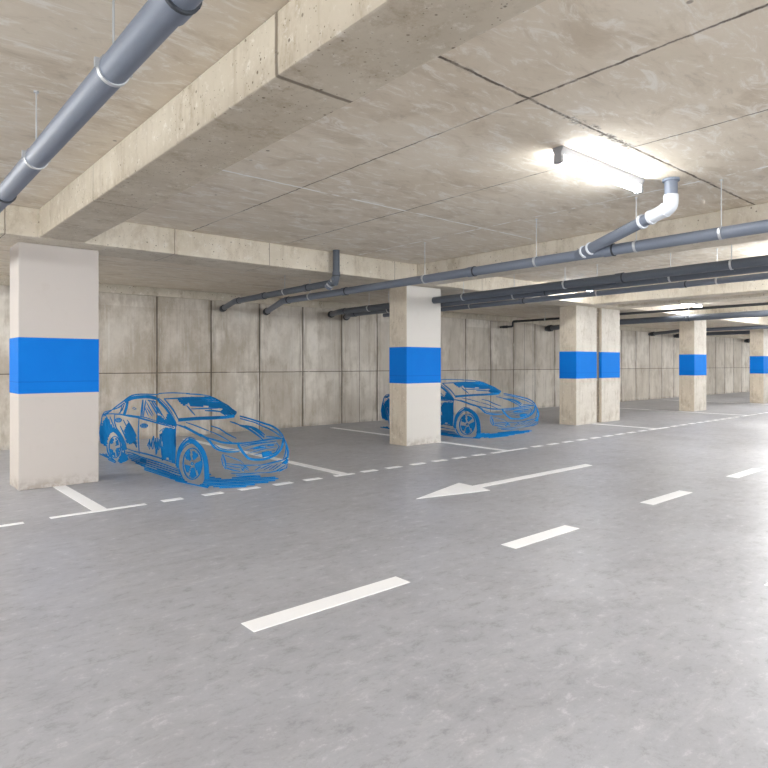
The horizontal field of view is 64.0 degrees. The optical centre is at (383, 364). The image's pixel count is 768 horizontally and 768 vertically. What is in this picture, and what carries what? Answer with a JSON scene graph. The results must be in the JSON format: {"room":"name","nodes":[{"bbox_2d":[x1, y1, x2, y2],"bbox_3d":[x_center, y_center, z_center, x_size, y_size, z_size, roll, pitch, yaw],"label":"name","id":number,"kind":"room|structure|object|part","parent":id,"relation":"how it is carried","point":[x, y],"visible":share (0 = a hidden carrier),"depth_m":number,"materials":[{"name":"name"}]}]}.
{"room":"parking garage","nodes":[
{"label":"parking garage","id":0,"kind":"room"},
{"bbox_2d":[0,285,749,449],"bbox_3d":[5.580,-0.026,19.380,55.200,2.652,0.300,0,0,-41],"label":"wall","id":1,"kind":"structure","parent":0,"point":[289,366],"depth_m":12.78,"materials":[{"name":"concrete"}]},
{"bbox_2d":[0,275,749,338],"bbox_3d":[5.701,-1.277,19.240,54.600,0.150,0.070,0,0,-41],"label":"trim","id":2,"kind":"structure","parent":1,"relation":"attached to","point":[4,279],"depth_m":12.25,"materials":[{"name":"concrete"}]},
{"bbox_2d":[0,392,767,767],"bbox_3d":[13.057,1.425,10.738,55.200,0.250,23.155,0,0,-41],"label":"floor","id":3,"kind":"structure","parent":0,"point":[636,635],"depth_m":3.39,"materials":[{"name":"concrete"}]},
{"bbox_2d":[0,522,23,526],"bbox_3d":[-3.036,1.298,4.980,0.208,0.003,0.065,0,0,-41],"label":"floor marking","id":4,"kind":"object","parent":3,"relation":"on","point":[18,523],"depth_m":4.99,"materials":[{"name":"white paint"}]},
{"bbox_2d":[9,242,98,490],"bbox_3d":[-3.614,0.018,6.750,0.785,2.564,0.473,0,0,-41],"label":"concrete column","id":5,"kind":"structure","parent":3,"relation":"on","point":[54,339],"depth_m":6.55,"materials":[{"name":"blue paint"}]},
{"bbox_2d":[49,485,146,518],"bbox_3d":[-2.994,1.298,6.009,0.800,0.003,1.502,0,0,-41],"label":"bay marking","id":6,"kind":"object","parent":3,"relation":"on","point":[88,503],"visible":1,"depth_m":5.74,"materials":[{"name":"white paint"}]},
{"bbox_2d":[160,497,182,501],"bbox_3d":[-2.034,1.298,5.907,0.195,0.003,0.091,0,0,-41],"label":"floor marking","id":7,"kind":"object","parent":3,"relation":"on","point":[179,498],"depth_m":5.91,"materials":[{"name":"white paint"}]},
{"bbox_2d":[99,392,288,487],"bbox_3d":[-2.614,0.841,7.896,3.569,0.946,1.082,0,0,45],"label":"drawing","id":8,"kind":"object","parent":3,"relation":"on","point":[168,435],"visible":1,"depth_m":7.22,"materials":[{"name":"blue paint"}]},
{"bbox_3d":[-3.267,0.898,7.913,0.599,0.453,0.027,0,0,45],"label":"door","id":9,"kind":"part","parent":8,"relation":"part of","materials":[{"name":"blue paint"}]},
{"bbox_3d":[-2.866,1.148,7.536,1.499,0.126,0.036,0,0,45],"label":"sill","id":10,"kind":"part","parent":8,"relation":"part of","materials":[{"name":"blue paint"}]},
{"bbox_3d":[-2.627,0.924,7.280,0.757,0.437,0.033,0,0,45],"label":"door","id":11,"kind":"part","parent":8,"relation":"part of","materials":[{"name":"blue paint"}]},
{"bbox_2d":[176,416,283,448],"bbox_3d":[-1.709,0.764,7.064,0.931,0.260,0.985,0,0,45],"label":"hood","id":12,"kind":"object","parent":8,"relation":"attached to","point":[191,441],"depth_m":6.89,"materials":[{"name":"blue paint"}]},
{"bbox_2d":[237,438,284,460],"bbox_3d":[-1.329,0.942,6.776,0.113,0.214,0.643,0,0,45],"label":"grille","id":13,"kind":"object","parent":8,"relation":"attached to","point":[264,454],"depth_m":6.73,"materials":[{"name":"blue paint"}]},
{"bbox_2d":[201,491,222,495],"bbox_3d":[-1.719,1.298,6.179,0.208,0.003,0.091,0,0,-41],"label":"floor marking","id":14,"kind":"object","parent":3,"relation":"on","point":[220,492],"depth_m":6.18,"materials":[{"name":"white paint"}]},
{"bbox_2d":[238,486,260,490],"bbox_3d":[-1.412,1.298,6.445,0.228,0.003,0.091,0,0,-41],"label":"floor marking","id":15,"kind":"object","parent":3,"relation":"on","point":[255,487],"depth_m":6.43,"materials":[{"name":"white paint"}]},
{"bbox_2d":[184,439,354,476],"bbox_3d":[-1.966,1.298,8.978,0.273,0.003,4.648,0,0,-41],"label":"bay marking","id":16,"kind":"object","parent":3,"relation":"on","point":[201,442],"visible":0.89,"depth_m":8.06,"materials":[{"name":"white paint"}]},
{"bbox_2d":[272,482,292,484],"bbox_3d":[-1.105,1.298,6.711,0.221,0.003,0.091,0,0,-41],"label":"floor marking","id":17,"kind":"object","parent":3,"relation":"on","point":[282,483],"depth_m":6.70,"materials":[{"name":"white paint"}]},
{"bbox_2d":[303,477,322,480],"bbox_3d":[-0.810,1.298,6.966,0.221,0.003,0.091,0,0,-41],"label":"floor marking","id":18,"kind":"object","parent":3,"relation":"on","point":[317,477],"depth_m":6.94,"materials":[{"name":"white paint"}]},
{"bbox_2d":[241,576,409,631],"bbox_3d":[-0.280,1.298,3.376,1.043,0.003,0.130,0,0,-41],"label":"lane marking","id":19,"kind":"object","parent":3,"relation":"on","point":[267,621],"visible":1,"depth_m":3.32,"materials":[{"name":"white paint"}]},
{"bbox_2d":[389,285,440,445],"bbox_3d":[0.519,0.018,10.179,0.785,2.564,0.421,0,0,-41],"label":"concrete column","id":20,"kind":"structure","parent":3,"relation":"on","point":[415,321],"depth_m":9.97,"materials":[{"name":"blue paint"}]},
{"bbox_2d":[332,427,526,452],"bbox_3d":[0.441,1.298,10.975,0.832,0.003,4.518,0,0,-41],"label":"bay marking","id":21,"kind":"object","parent":3,"relation":"on","point":[501,450],"visible":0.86,"depth_m":9.97,"materials":[{"name":"white paint"}]},
{"bbox_2d":[381,379,538,438],"bbox_3d":[1.481,0.805,12.328,2.769,1.019,2.258,0,0,45],"label":"drawing","id":22,"kind":"object","parent":3,"relation":"on","point":[447,408],"visible":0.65,"depth_m":11.38,"materials":[{"name":"blue paint"}]},
{"bbox_3d":[1.065,0.895,11.407,0.591,0.471,0.068,0,0,42],"label":"door","id":23,"kind":"part","parent":22,"relation":"part of","materials":[{"name":"blue paint"}]},
{"bbox_2d":[454,393,535,412],"bbox_3d":[2.219,0.722,11.751,0.727,0.281,2.046,0,0,42],"label":"hood","id":24,"kind":"object","parent":22,"relation":"attached to","point":[512,400],"depth_m":11.59,"materials":[{"name":"blue paint"}]},
{"bbox_2d":[502,405,535,419],"bbox_3d":[2.582,0.914,11.604,0.088,0.231,1.337,0,0,42],"label":"grille","id":25,"kind":"object","parent":22,"relation":"attached to","point":[524,415],"depth_m":11.55,"materials":[{"name":"blue paint"}]},
{"bbox_2d":[417,464,591,498],"bbox_3d":[1.467,1.298,6.987,3.120,0.003,0.484,0,0,-41],"label":"direction arrow","id":26,"kind":"object","parent":3,"relation":"on","point":[459,488],"visible":1,"depth_m":6.54,"materials":[{"name":"white paint"}]},
{"bbox_2d":[501,525,578,548],"bbox_3d":[1.195,1.298,4.653,0.819,0.003,0.130,0,0,-41],"label":"lane marking","id":27,"kind":"object","parent":3,"relation":"on","point":[531,539],"visible":1,"depth_m":4.62,"materials":[{"name":"white paint"}]},
{"bbox_2d":[559,305,596,424],"bbox_3d":[4.273,0.018,13.530,0.824,2.564,0.421,0,0,-41],"label":"concrete column","id":28,"kind":"structure","parent":3,"relation":"on","point":[578,324],"depth_m":13.30,"materials":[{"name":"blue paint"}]},
{"bbox_2d":[597,308,619,422],"bbox_3d":[4.969,0.018,14.132,1.010,2.564,0.421,0,0,-41],"label":"concrete column","id":29,"kind":"structure","parent":3,"relation":"on","point":[608,320],"depth_m":13.97,"materials":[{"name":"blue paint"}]},
{"bbox_2d":[594,423,668,429],"bbox_3d":[5.126,1.298,13.000,0.845,0.003,1.450,0,0,-41],"label":"bay marking","id":30,"kind":"object","parent":3,"relation":"on","point":[594,423],"visible":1,"depth_m":12.67,"materials":[{"name":"white paint"}]},
{"bbox_2d":[640,490,692,504],"bbox_3d":[2.770,1.298,6.015,0.842,0.003,0.130,0,0,-41],"label":"lane marking","id":31,"kind":"object","parent":3,"relation":"on","point":[653,501],"visible":1,"depth_m":6.00,"materials":[{"name":"white paint"}]},
{"bbox_2d":[623,408,756,415],"bbox_3d":[7.865,1.298,17.484,0.975,0.003,4.648,0,0,-41],"label":"floor marking","id":32,"kind":"object","parent":3,"relation":"on","point":[623,408],"visible":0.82,"depth_m":16.62,"materials":[{"name":"white paint"}]},
{"bbox_2d":[679,320,705,411],"bbox_3d":[8.731,0.018,17.387,0.811,2.564,0.421,0,0,-41],"label":"concrete column","id":33,"kind":"structure","parent":3,"relation":"on","point":[692,334],"depth_m":17.15,"materials":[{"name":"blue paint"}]},
{"bbox_2d":[726,468,763,477],"bbox_3d":[4.334,1.298,7.369,0.858,0.003,0.130,0,0,-41],"label":"lane marking","id":34,"kind":"object","parent":3,"relation":"on","point":[752,470],"visible":1,"depth_m":7.32,"materials":[{"name":"white paint"}]},
{"bbox_2d":[750,329,767,402],"bbox_3d":[12.811,0.018,20.917,0.785,2.564,0.421,0,0,-41],"label":"concrete column","id":35,"kind":"structure","parent":3,"relation":"on","point":[758,338],"depth_m":20.65,"materials":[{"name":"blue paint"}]},
{"bbox_2d":[0,0,767,335],"bbox_3d":[13.057,-1.603,10.738,55.200,0.501,23.155,0,0,-41],"label":"ceiling","id":36,"kind":"structure","parent":0,"point":[454,155],"depth_m":4.23,"materials":[{"name":"concrete"}]},
{"bbox_2d":[0,0,202,212],"bbox_3d":[0.247,-1.317,0.927,0.144,0.473,20.580,0,0,-41],"label":"drain pipe","id":37,"kind":"object","parent":36,"relation":"hanging from","point":[156,20],"visible":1,"depth_m":2.47,"materials":[{"name":"grey plastic"}]},
{"bbox_2d":[219,250,339,311],"bbox_3d":[-1.940,-1.271,9.924,0.333,0.566,4.159,0,0,-36],"label":"drain pipe","id":38,"kind":"object","parent":36,"relation":"hanging from","point":[333,281],"visible":0.99,"depth_m":8.98,"materials":[{"name":"grey plastic"}]},
{"bbox_2d":[39,0,544,242],"bbox_3d":[2.800,-1.411,-0.758,0.422,0.286,18.590,0,0,-41],"label":"concrete beam","id":39,"kind":"structure","parent":36,"relation":"attached to","point":[311,59],"depth_m":2.95,"materials":[{"name":"beige concrete"}]},
{"bbox_2d":[0,205,767,325],"bbox_3d":[8.060,-1.409,16.514,54.600,0.290,0.650,0,0,-41],"label":"concrete beam","id":40,"kind":"structure","parent":36,"relation":"attached to","point":[130,240],"depth_m":7.72,"materials":[{"name":"beige concrete"}]},
{"bbox_2d":[263,177,767,314],"bbox_3d":[3.790,-1.263,4.020,0.874,0.580,20.611,0,0,-39],"label":"drain pipe","id":41,"kind":"object","parent":36,"relation":"hanging from","point":[604,246],"visible":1,"depth_m":5.80,"materials":[{"name":"grey plastic"}]},
{"bbox_2d":[328,245,767,317],"bbox_3d":[5.343,-1.266,5.352,0.664,0.576,20.604,0,0,-41],"label":"drain pipe","id":42,"kind":"object","parent":36,"relation":"hanging from","point":[731,264],"visible":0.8,"depth_m":7.89,"materials":[{"name":"grey plastic"}]},
{"bbox_2d":[343,253,767,319],"bbox_3d":[5.601,-1.249,5.579,0.830,0.608,20.610,0,0,-41],"label":"drain pipe","id":43,"kind":"object","parent":36,"relation":"hanging from","point":[757,269],"visible":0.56,"depth_m":8.11,"materials":[{"name":"grey plastic"}]},
{"bbox_2d":[383,248,767,316],"bbox_3d":[6.508,-1.292,5.889,0.111,0.523,19.891,0,0,-41],"label":"drain pipe","id":44,"kind":"object","parent":36,"relation":"hanging from","point":[761,276],"visible":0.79,"depth_m":9.26,"materials":[{"name":"grey plastic"}]},
{"bbox_2d":[417,203,767,284],"bbox_3d":[6.745,-1.411,2.655,0.416,0.286,18.590,0,0,-41],"label":"concrete beam","id":45,"kind":"structure","parent":36,"relation":"attached to","point":[757,212],"depth_m":7.25,"materials":[{"name":"beige concrete"}]},
{"bbox_2d":[552,145,643,193],"bbox_3d":[1.696,-1.496,4.785,1.209,0.114,0.084,0,0,-41],"label":"ceiling lamp","id":46,"kind":"object","parent":36,"relation":"attached to","point":[564,155],"visible":1,"depth_m":4.69,"materials":[{"name":"white plastic"}]},
{"bbox_2d":[500,302,767,327],"bbox_3d":[9.970,-1.278,9.339,0.084,0.551,20.579,0,0,-41],"label":"drain pipe","id":47,"kind":"object","parent":36,"relation":"hanging from","point":[763,303],"visible":0.87,"depth_m":13.54,"materials":[{"name":"metal"}]},
{"bbox_2d":[545,304,767,331],"bbox_3d":[11.454,-1.270,10.639,0.612,0.568,20.603,0,0,-41],"label":"drain pipe","id":48,"kind":"object","parent":36,"relation":"hanging from","point":[761,313],"visible":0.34,"depth_m":14.89,"materials":[{"name":"grey plastic"}]},
{"bbox_2d":[593,279,767,304],"bbox_3d":[10.643,-1.411,6.028,0.455,0.286,18.590,0,0,-41],"label":"concrete beam","id":49,"kind":"structure","parent":36,"relation":"attached to","point":[756,286],"depth_m":11.49,"materials":[{"name":"beige concrete"}]},
{"bbox_2d":[681,303,702,306],"bbox_3d":[7.600,-1.496,15.257,1.300,0.114,0.084,0,0,-41],"label":"ceiling lamp","id":50,"kind":"object","parent":36,"relation":"attached to","point":[695,304],"visible":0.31,"depth_m":15.40,"materials":[{"name":"white plastic"}]},
{"bbox_2d":[618,293,767,307],"bbox_3d":[11.429,-1.411,6.708,0.455,0.286,18.590,0,0,-41],"label":"concrete beam","id":51,"kind":"structure","parent":36,"relation":"attached to","point":[757,295],"depth_m":12.37,"materials":[{"name":"beige concrete"}]},
{"bbox_2d":[648,325,767,335],"bbox_3d":[16.369,-1.302,14.892,0.712,0.503,20.603,0,0,-41],"label":"drain pipe","id":52,"kind":"object","parent":36,"relation":"hanging from","point":[757,326],"visible":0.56,"depth_m":20.36,"materials":[{"name":"grey plastic"}]},
{"bbox_2d":[673,330,749,337],"bbox_3d":[18.042,-1.294,16.337,0.467,0.519,20.600,0,0,-41],"label":"drain pipe","id":53,"kind":"object","parent":36,"relation":"hanging from","point":[746,331],"visible":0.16,"depth_m":22.46,"materials":[{"name":"grey plastic"}]},
{"bbox_2d":[710,305,767,313],"bbox_3d":[15.150,-1.411,9.928,0.416,0.286,18.590,0,0,-41],"label":"concrete beam","id":54,"kind":"structure","parent":36,"relation":"attached to","point":[763,307],"depth_m":16.26,"materials":[{"name":"beige concrete"}]}
]}

